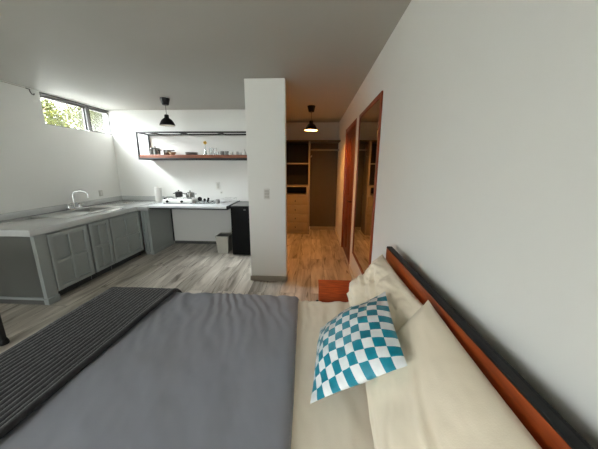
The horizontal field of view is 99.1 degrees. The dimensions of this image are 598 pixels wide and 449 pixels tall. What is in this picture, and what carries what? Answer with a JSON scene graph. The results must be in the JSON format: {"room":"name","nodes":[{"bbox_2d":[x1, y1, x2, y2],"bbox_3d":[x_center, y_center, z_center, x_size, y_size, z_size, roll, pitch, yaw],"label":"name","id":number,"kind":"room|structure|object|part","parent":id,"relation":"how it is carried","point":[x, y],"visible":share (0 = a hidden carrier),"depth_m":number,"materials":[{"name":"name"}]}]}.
{"room":"studio apartment","nodes":[
{"label":"studio apartment","id":0,"kind":"room"},
{"bbox_2d":[0,80,120,213],"bbox_3d":[-3.690,-0.092,1.494,0.120,2.485,6.970,1,13,3],"label":"wall","id":1,"kind":"structure","parent":0,"point":[42,164],"depth_m":3.50,"materials":[{"name":"white paint"}]},
{"bbox_2d":[39,92,111,134],"bbox_3d":[-3.528,-1.725,4.074,0.095,0.412,1.209,1,13,3],"label":"window","id":2,"kind":"structure","parent":1,"relation":"in","point":[93,119],"depth_m":4.24,"materials":[{"name":"glass"},{"name":"dark grey metal"}]},
{"bbox_3d":[-3.527,-1.897,4.035,0.095,0.058,1.209,1,13,3],"label":"frame","id":3,"kind":"part","parent":2,"relation":"part of","materials":[{"name":"grey metal"}]},
{"bbox_3d":[-3.542,-1.658,3.839,0.004,0.379,0.718,1,13,3],"label":"pane","id":4,"kind":"part","parent":2,"relation":"part of","materials":[{"name":"clear glass"}]},
{"bbox_3d":[-3.501,-1.793,4.421,0.063,0.392,0.499,1,13,3],"label":"sash","id":5,"kind":"part","parent":2,"relation":"part of","materials":[{"name":"grey metal"}]},
{"bbox_3d":[-3.490,-1.797,4.453,0.004,0.377,0.425,1,13,3],"label":"pane","id":6,"kind":"part","parent":2,"relation":"part of","materials":[{"name":"clear glass"}]},
{"bbox_2d":[0,196,171,220],"bbox_3d":[-3.005,-0.248,3.762,1.017,0.078,2.409,1,13,3],"label":"backsplash","id":7,"kind":"structure","parent":1,"relation":"attached to","point":[12,215],"depth_m":3.74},
{"bbox_2d":[0,229,351,353],"bbox_3d":[-1.464,1.056,2.332,4.520,0.100,8.570,1,13,3],"label":"floor","id":8,"kind":"structure","parent":0,"point":[314,256],"depth_m":3.58,"materials":[{"name":"brown wood"}]},
{"bbox_2d":[0,315,9,345],"bbox_3d":[-2.877,0.729,1.815,0.710,0.750,0.721,1,13,3],"label":"side table","id":9,"kind":"object","parent":8,"relation":"on","point":[4,340],"visible":1,"depth_m":2.17,"materials":[{"name":"black metal"}]},
{"bbox_3d":[-2.542,0.663,2.116,0.036,0.690,0.036,1,13,3],"label":"leg","id":10,"kind":"part","parent":9,"relation":"part of","materials":[{"name":"black metal"}]},
{"bbox_2d":[0,224,94,304],"bbox_3d":[-3.143,0.427,3.058,0.833,0.789,0.651,1,13,3],"label":"base cabinet","id":11,"kind":"object","parent":8,"relation":"on","point":[38,269],"visible":0.95,"depth_m":2.81,"materials":[{"name":"grey paint"}]},
{"bbox_3d":[-3.186,0.454,2.744,0.778,0.703,0.004,1,13,3],"label":"panel","id":12,"kind":"part","parent":11,"relation":"part of","materials":[{"name":"grey wood"}]},
{"bbox_3d":[-3.188,0.855,2.833,0.778,0.054,0.007,1,13,3],"label":"skirting","id":13,"kind":"part","parent":11,"relation":"part of","materials":[{"name":"grey wood"}]},
{"bbox_3d":[-2.742,0.382,3.090,0.030,0.668,0.500,1,13,3],"label":"door","id":14,"kind":"part","parent":11,"relation":"part of","materials":[{"name":"grey paint"}]},
{"bbox_2d":[85,218,114,278],"bbox_3d":[-3.119,0.318,3.547,0.829,0.789,0.348,1,13,3],"label":"base cabinet","id":15,"kind":"object","parent":8,"relation":"on","point":[99,234],"visible":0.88,"depth_m":3.51,"materials":[{"name":"grey paint"}]},
{"bbox_2d":[107,211,143,268],"bbox_3d":[-3.092,0.206,4.043,0.829,0.789,0.666,1,13,3],"label":"base cabinet","id":16,"kind":"object","parent":8,"relation":"on","point":[125,229],"visible":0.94,"depth_m":3.98,"materials":[{"name":"grey paint"}]},
{"bbox_2d":[0,196,171,236],"bbox_3d":[-3.005,-0.213,3.770,1.017,0.148,2.409,1,13,3],"label":"countertop","id":17,"kind":"structure","parent":16,"relation":"on","point":[19,223],"depth_m":3.26,"materials":[{"name":"grey stone"}]},
{"bbox_2d":[30,205,122,217],"bbox_3d":[-3.129,-0.128,3.709,0.500,0.152,1.000,1,13,3],"label":"sink","id":18,"kind":"object","parent":17,"relation":"in","point":[91,209],"visible":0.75,"depth_m":3.55,"materials":[{"name":"metal"}]},
{"bbox_2d":[73,207,106,211],"bbox_3d":[-3.122,-0.153,3.839,0.378,0.146,0.373,1,13,3],"label":"basin","id":19,"kind":"object","parent":18,"relation":"in","point":[87,209],"depth_m":4.00,"materials":[{"name":"metal"}]},
{"bbox_2d":[66,190,88,209],"bbox_3d":[-3.338,-0.373,3.850,0.211,0.281,0.224,1,13,3],"label":"faucet","id":20,"kind":"object","parent":17,"relation":"on","point":[78,203],"visible":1,"depth_m":3.85,"materials":[{"name":"silver metal"}]},
{"bbox_3d":[-3.326,-0.392,3.886,0.210,0.261,0.022,-5,14,-22],"label":"spout","id":21,"kind":"part","parent":20,"relation":"part of","materials":[{"name":"silver metal"}]},
{"bbox_2d":[154,187,162,201],"bbox_3d":[-2.620,-0.564,4.754,0.120,0.262,0.120,1,13,3],"label":"paper towel roll","id":22,"kind":"object","parent":17,"relation":"on","point":[158,191],"visible":0.95,"depth_m":4.71,"materials":[{"name":"white paper"}]},
{"bbox_2d":[140,209,174,254],"bbox_3d":[-2.568,0.064,4.683,0.146,0.789,0.707,1,13,3],"label":"base cabinet","id":23,"kind":"object","parent":8,"relation":"on","point":[157,224],"visible":0.91,"depth_m":4.53,"materials":[{"name":"grey paint"}]},
{"bbox_3d":[-2.615,0.124,4.351,0.084,0.718,0.030,1,13,3],"label":"door","id":24,"kind":"part","parent":23,"relation":"part of","materials":[{"name":"grey paint"}]},
{"bbox_2d":[215,232,231,252],"bbox_3d":[-1.337,0.332,4.595,0.237,0.318,0.284,1,13,3],"label":"trash bin","id":25,"kind":"object","parent":8,"relation":"on","point":[223,239],"visible":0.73,"depth_m":4.49,"materials":[{"name":"beige plastic"}]},
{"bbox_2d":[230,201,250,254],"bbox_3d":[-0.867,0.058,4.564,0.510,0.872,0.582,1,13,3],"label":"mini fridge","id":26,"kind":"object","parent":8,"relation":"on","point":[240,224],"visible":0.57,"depth_m":4.29,"materials":[{"name":"black metal"}]},
{"bbox_3d":[-0.865,-0.363,4.470,0.502,0.010,0.560,1,13,3],"label":"panel","id":27,"kind":"part","parent":26,"relation":"part of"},
{"bbox_2d":[286,140,340,233],"bbox_3d":[0.247,-0.827,5.825,1.267,2.055,0.522,1,13,3],"label":"closet","id":28,"kind":"object","parent":8,"relation":"on","point":[311,172],"depth_m":5.95,"materials":[{"name":"brown wood"}]},
{"bbox_3d":[-0.087,0.051,5.824,0.560,0.193,0.044,1,13,3],"label":"drawer","id":29,"kind":"part","parent":28,"relation":"part of","materials":[{"name":"brown wood"}]},
{"bbox_3d":[-0.059,-0.910,6.082,0.568,1.960,0.012,1,13,3],"label":"panel","id":30,"kind":"part","parent":28,"relation":"part of","materials":[{"name":"brown wood"}]},
{"bbox_2d":[287,184,307,186],"bbox_3d":[-0.071,-0.891,5.838,0.568,0.025,0.472,1,13,3],"label":"shelf","id":31,"kind":"object","parent":28,"relation":"attached to","point":[288,185],"depth_m":5.69,"materials":[{"name":"brown wood"}]},
{"bbox_2d":[287,187,307,195],"bbox_3d":[-0.072,-0.781,5.862,0.568,0.201,0.474,1,13,3],"label":"niche shelf","id":32,"kind":"object","parent":28,"relation":"attached to","point":[291,191],"depth_m":6.08,"materials":[{"name":"brown wood"}]},
{"bbox_3d":[-0.085,-0.528,5.693,0.560,0.193,0.044,1,13,3],"label":"drawer","id":33,"kind":"part","parent":28,"relation":"part of","materials":[{"name":"brown wood"}]},
{"bbox_3d":[-0.086,-0.335,5.736,0.560,0.193,0.044,1,13,3],"label":"drawer","id":34,"kind":"part","parent":28,"relation":"part of","materials":[{"name":"brown wood"}]},
{"bbox_3d":[-0.086,-0.142,5.780,0.560,0.193,0.044,1,13,3],"label":"drawer","id":35,"kind":"part","parent":28,"relation":"part of","materials":[{"name":"brown wood"}]},
{"bbox_3d":[0.230,-0.818,5.843,0.035,2.030,0.488,1,13,3],"label":"panel","id":36,"kind":"part","parent":28,"relation":"part of","materials":[{"name":"brown wood"}]},
{"bbox_3d":[0.577,-0.904,6.051,0.633,1.948,0.010,1,13,3],"label":"bay panel","id":37,"kind":"part","parent":28,"relation":"part of","materials":[{"name":"brown wood"}]},
{"bbox_3d":[0.566,-1.639,5.605,0.634,0.032,0.031,1,13,3],"label":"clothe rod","id":38,"kind":"part","parent":28,"relation":"part of","materials":[{"name":"brown wood"}]},
{"bbox_2d":[316,280,350,301],"bbox_3d":[0.346,0.792,2.292,0.390,0.450,0.395,1,13,3],"label":"nightstand","id":39,"kind":"object","parent":8,"relation":"on","point":[329,290],"visible":0.22,"depth_m":2.23,"materials":[{"name":"red wood"}]},
{"bbox_2d":[291,246,593,448],"bbox_3d":[-0.436,0.783,1.064,1.999,1.000,1.684,1,13,3],"label":"bed","id":40,"kind":"object","parent":8,"relation":"on","point":[339,420],"visible":0.11,"depth_m":0.91,"materials":[{"name":"reddish-brown wood"},{"name":"beige cotton"},{"name":"dark grey fabric"}]},
{"bbox_2d":[0,292,298,448],"bbox_3d":[-0.740,0.843,1.094,1.464,0.397,1.737,1,13,3],"label":"duvet","id":41,"kind":"object","parent":40,"relation":"on","point":[204,370],"visible":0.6,"depth_m":1.04,"materials":[{"name":"grey fabric"}]},
{"bbox_2d":[0,287,181,439],"bbox_3d":[-1.203,0.798,1.107,0.592,0.364,1.786,1,13,3],"label":"throw","id":42,"kind":"object","parent":41,"relation":"on","point":[38,366],"visible":0.99,"depth_m":1.23,"materials":[{"name":"grey fabric"}]},
{"bbox_2d":[310,292,406,403],"bbox_3d":[0.217,0.476,1.057,0.299,0.291,0.523,2,13,9],"label":"throw cushion","id":43,"kind":"object","parent":40,"relation":"on","point":[360,345],"visible":1,"depth_m":0.92,"materials":[{"name":"fabric"}]},
{"bbox_2d":[347,255,422,332],"bbox_3d":[0.417,0.401,1.365,0.271,0.305,0.684,1,13,3],"label":"bed pillow","id":44,"kind":"object","parent":40,"relation":"on","point":[379,277],"visible":0.62,"depth_m":1.28,"materials":[{"name":"beige fabric"}]},
{"bbox_2d":[365,300,541,448],"bbox_3d":[0.350,0.537,0.705,0.311,0.325,0.735,1,13,3],"label":"bed pillow","id":45,"kind":"object","parent":40,"relation":"on","point":[441,399],"visible":0.86,"depth_m":0.67,"materials":[{"name":"beige fabric"}]},
{"bbox_3d":[0.537,0.762,0.977,0.022,0.890,1.605,1,13,3],"label":"headboard","id":46,"kind":"part","parent":40,"relation":"part of","materials":[{"name":"brown wood"}]},
{"bbox_2d":[107,111,248,241],"bbox_3d":[-2.003,-0.845,4.874,3.130,2.485,0.120,1,13,3],"label":"wall","id":47,"kind":"structure","parent":0,"point":[137,177],"depth_m":4.76,"materials":[{"name":"white paint"}]},
{"bbox_2d":[109,109,244,111],"bbox_3d":[-2.005,-2.029,4.543,2.880,0.030,0.006,1,13,3],"label":"crown molding","id":48,"kind":"structure","parent":47,"relation":"attached to","point":[221,109],"depth_m":4.55,"materials":[{"name":"white paint"}]},
{"bbox_2d":[135,131,246,160],"bbox_3d":[-1.688,-1.374,4.496,2.180,0.463,0.348,1,13,3],"label":"wall shelf","id":49,"kind":"object","parent":47,"relation":"attached to","point":[141,157],"visible":0.62,"depth_m":4.37,"materials":[{"name":"black metal"}]},
{"bbox_2d":[150,146,161,154],"bbox_3d":[-2.558,-1.315,4.541,0.242,0.153,0.171,1,13,3],"label":"stock pot","id":50,"kind":"object","parent":49,"relation":"on","point":[153,151],"visible":0.92,"depth_m":4.48,"materials":[{"name":"metal"}]},
{"bbox_2d":[163,150,174,154],"bbox_3d":[-2.311,-1.292,4.588,0.271,0.090,0.129,4,13,16],"label":"saucepan","id":51,"kind":"object","parent":49,"relation":"on","point":[166,152],"visible":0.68,"depth_m":4.55,"materials":[{"name":"metal"}]},
{"bbox_2d":[163,150,170,154],"bbox_3d":[-2.380,-1.297,4.607,0.129,0.090,0.129,1,13,3],"label":"pot","id":52,"kind":"object","parent":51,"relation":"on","point":[166,152],"depth_m":4.55,"materials":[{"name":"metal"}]},
{"bbox_2d":[149,200,239,209],"bbox_3d":[-1.795,-0.355,4.526,1.317,0.061,0.749,1,13,3],"label":"countertop","id":53,"kind":"structure","parent":47,"relation":"attached to","point":[221,206],"depth_m":4.19,"materials":[{"name":"white stone"}]},
{"bbox_2d":[162,197,197,203],"bbox_3d":[-2.101,-0.437,4.544,0.540,0.092,0.372,1,13,3],"label":"gas stove","id":54,"kind":"object","parent":53,"relation":"on","point":[171,199],"visible":0.91,"depth_m":4.41,"materials":[{"name":"white metal"}]},
{"bbox_2d":[173,190,184,196],"bbox_3d":[-2.171,-0.562,4.607,0.202,0.123,0.129,1,13,3],"label":"cooking pot","id":55,"kind":"object","parent":54,"relation":"on","point":[178,193],"visible":1,"depth_m":4.57,"materials":[{"name":"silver metal"}]},
{"bbox_3d":[-2.171,-0.541,4.612,0.129,0.080,0.129,1,13,3],"label":"pot","id":56,"kind":"part","parent":55,"relation":"part of","materials":[{"name":"black metal"}]},
{"bbox_2d":[185,191,194,197],"bbox_3d":[-1.944,-0.547,4.558,0.222,0.118,0.150,1,13,3],"label":"cooking pot","id":57,"kind":"object","parent":54,"relation":"on","point":[190,194],"visible":1,"depth_m":4.51,"materials":[{"name":"metal"}]},
{"bbox_3d":[-1.944,-0.526,4.562,0.150,0.075,0.150,1,13,3],"label":"pot","id":58,"kind":"part","parent":57,"relation":"part of","materials":[{"name":"metal"}]},
{"bbox_2d":[195,201,215,203],"bbox_3d":[-1.633,-0.401,4.513,0.320,0.040,0.240,1,13,3],"label":"tray","id":59,"kind":"object","parent":53,"relation":"on","point":[196,202],"visible":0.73,"depth_m":4.46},
{"bbox_2d":[220,197,236,202],"bbox_3d":[-1.267,-0.445,4.606,0.208,0.086,0.287,1,13,3],"label":"dish rack","id":60,"kind":"object","parent":53,"relation":"on","point":[227,198],"visible":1,"depth_m":4.60,"materials":[{"name":"metal"}]},
{"bbox_2d":[175,240,216,243],"bbox_3d":[-1.529,0.363,5.053,1.900,0.055,0.012,1,13,3],"label":"baseboard","id":61,"kind":"structure","parent":47,"relation":"attached to","point":[188,242],"depth_m":5.07,"materials":[{"name":"grey wood"}]},
{"bbox_2d":[216,182,219,189],"bbox_3d":[-1.528,-0.727,4.806,0.080,0.140,0.014,1,13,3],"label":"light switch","id":62,"kind":"object","parent":47,"relation":"attached to","point":[217,183],"visible":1,"depth_m":4.80,"materials":[{"name":"white plastic"}]},
{"bbox_2d":[0,0,410,121],"bbox_3d":[-1.451,-1.476,1.762,4.520,0.120,8.570,1,13,3],"label":"ceiling","id":63,"kind":"structure","parent":0,"point":[104,54],"depth_m":2.19,"materials":[{"name":"paint"}]},
{"bbox_2d":[159,97,174,126],"bbox_3d":[-1.996,-1.689,3.831,0.218,0.380,0.218,1,13,3],"label":"pendant lamp","id":64,"kind":"object","parent":63,"relation":"hanging from","point":[166,121],"visible":1,"depth_m":3.79,"materials":[{"name":"black plastic"}]},
{"bbox_3d":[-1.997,-1.579,3.856,0.218,0.155,0.218,1,13,3],"label":"lamp shade","id":65,"kind":"part","parent":64,"relation":"part of","materials":[{"name":"black plastic"}]},
{"bbox_2d":[305,105,316,130],"bbox_3d":[0.204,-1.774,4.260,0.218,0.380,0.218,1,13,3],"label":"pendant lamp","id":66,"kind":"object","parent":63,"relation":"hanging from","point":[310,127],"visible":1,"depth_m":4.21,"materials":[{"name":"black plastic"}]},
{"bbox_3d":[0.204,-1.664,4.285,0.218,0.155,0.218,1,13,3],"label":"lamp shade","id":67,"kind":"part","parent":66,"relation":"part of","materials":[{"name":"black plastic"}]},
{"bbox_2d":[244,78,286,275],"bbox_3d":[-0.397,-0.466,3.231,0.472,2.485,0.120,1,13,3],"label":"wall","id":68,"kind":"structure","parent":0,"point":[265,98],"depth_m":3.13,"materials":[{"name":"white paint"}]},
{"bbox_2d":[264,189,269,198],"bbox_3d":[-0.402,-0.381,3.182,0.076,0.130,0.012,1,13,3],"label":"light switch","id":69,"kind":"object","parent":68,"relation":"attached to","point":[266,191],"visible":1,"depth_m":3.18,"materials":[{"name":"white plastic"}]},
{"bbox_2d":[250,273,287,280],"bbox_3d":[-0.404,0.713,3.491,0.496,0.070,0.132,1,13,3],"label":"baseboard","id":70,"kind":"structure","parent":68,"relation":"attached to","point":[253,278],"depth_m":3.43,"materials":[{"name":"grey wood"}]},
{"bbox_2d":[286,122,338,228],"bbox_3d":[0.324,-1.106,6.087,1.390,2.485,0.120,1,13,3],"label":"wall","id":71,"kind":"structure","parent":0,"point":[294,130],"depth_m":5.80,"materials":[{"name":"white paint"}]},
{"bbox_2d":[335,0,597,448],"bbox_3d":[0.740,-0.169,1.940,0.120,2.485,8.330,1,13,3],"label":"wall","id":72,"kind":"structure","parent":0,"point":[487,176],"depth_m":0.78,"materials":[{"name":"white paint"}]},
{"bbox_2d":[335,227,354,279],"bbox_3d":[0.667,1.003,2.207,0.012,0.080,8.330,1,13,3],"label":"baseboard","id":73,"kind":"structure","parent":72,"relation":"attached to","point":[339,240],"depth_m":3.76,"materials":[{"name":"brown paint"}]},
{"bbox_2d":[341,118,356,266],"bbox_3d":[0.824,-0.501,4.188,0.145,2.145,1.135,1,13,3],"label":"door","id":74,"kind":"structure","parent":72,"relation":"in","point":[350,141],"depth_m":4.19,"materials":[{"name":"brown wood"}]},
{"bbox_2d":[352,91,382,274],"bbox_3d":[0.718,-0.360,2.821,0.015,1.780,1.040,1,13,3],"label":"wall mirror","id":75,"kind":"object","parent":72,"relation":"attached to","point":[370,118],"visible":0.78,"depth_m":2.67,"materials":[{"name":"brown mirror"}]},
{"label":"outside","id":76,"kind":"structure","parent":0,"visible":0},
{"bbox_3d":[-13.731,0.343,5.938,52.000,0.180,70.000,1,13,3],"label":"ground","id":77,"kind":"structure","parent":76,"visible":0},
{"bbox_2d":[40,98,81,129],"bbox_3d":[-7.802,-2.014,7.078,3.195,3.995,3.258,1,13,3],"label":"tree","id":78,"kind":"object","parent":77,"relation":"on","point":[51,117],"visible":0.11,"depth_m":7.26,"materials":[{"name":"green plant"}]},
{"bbox_2d":[57,103,82,129],"bbox_3d":[-8.020,-2.889,10.255,2.758,4.305,2.785,1,13,3],"label":"tree","id":79,"kind":"object","parent":77,"relation":"on","point":[70,106],"visible":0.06,"depth_m":9.15,"materials":[{"name":"green plant"}]}
]}

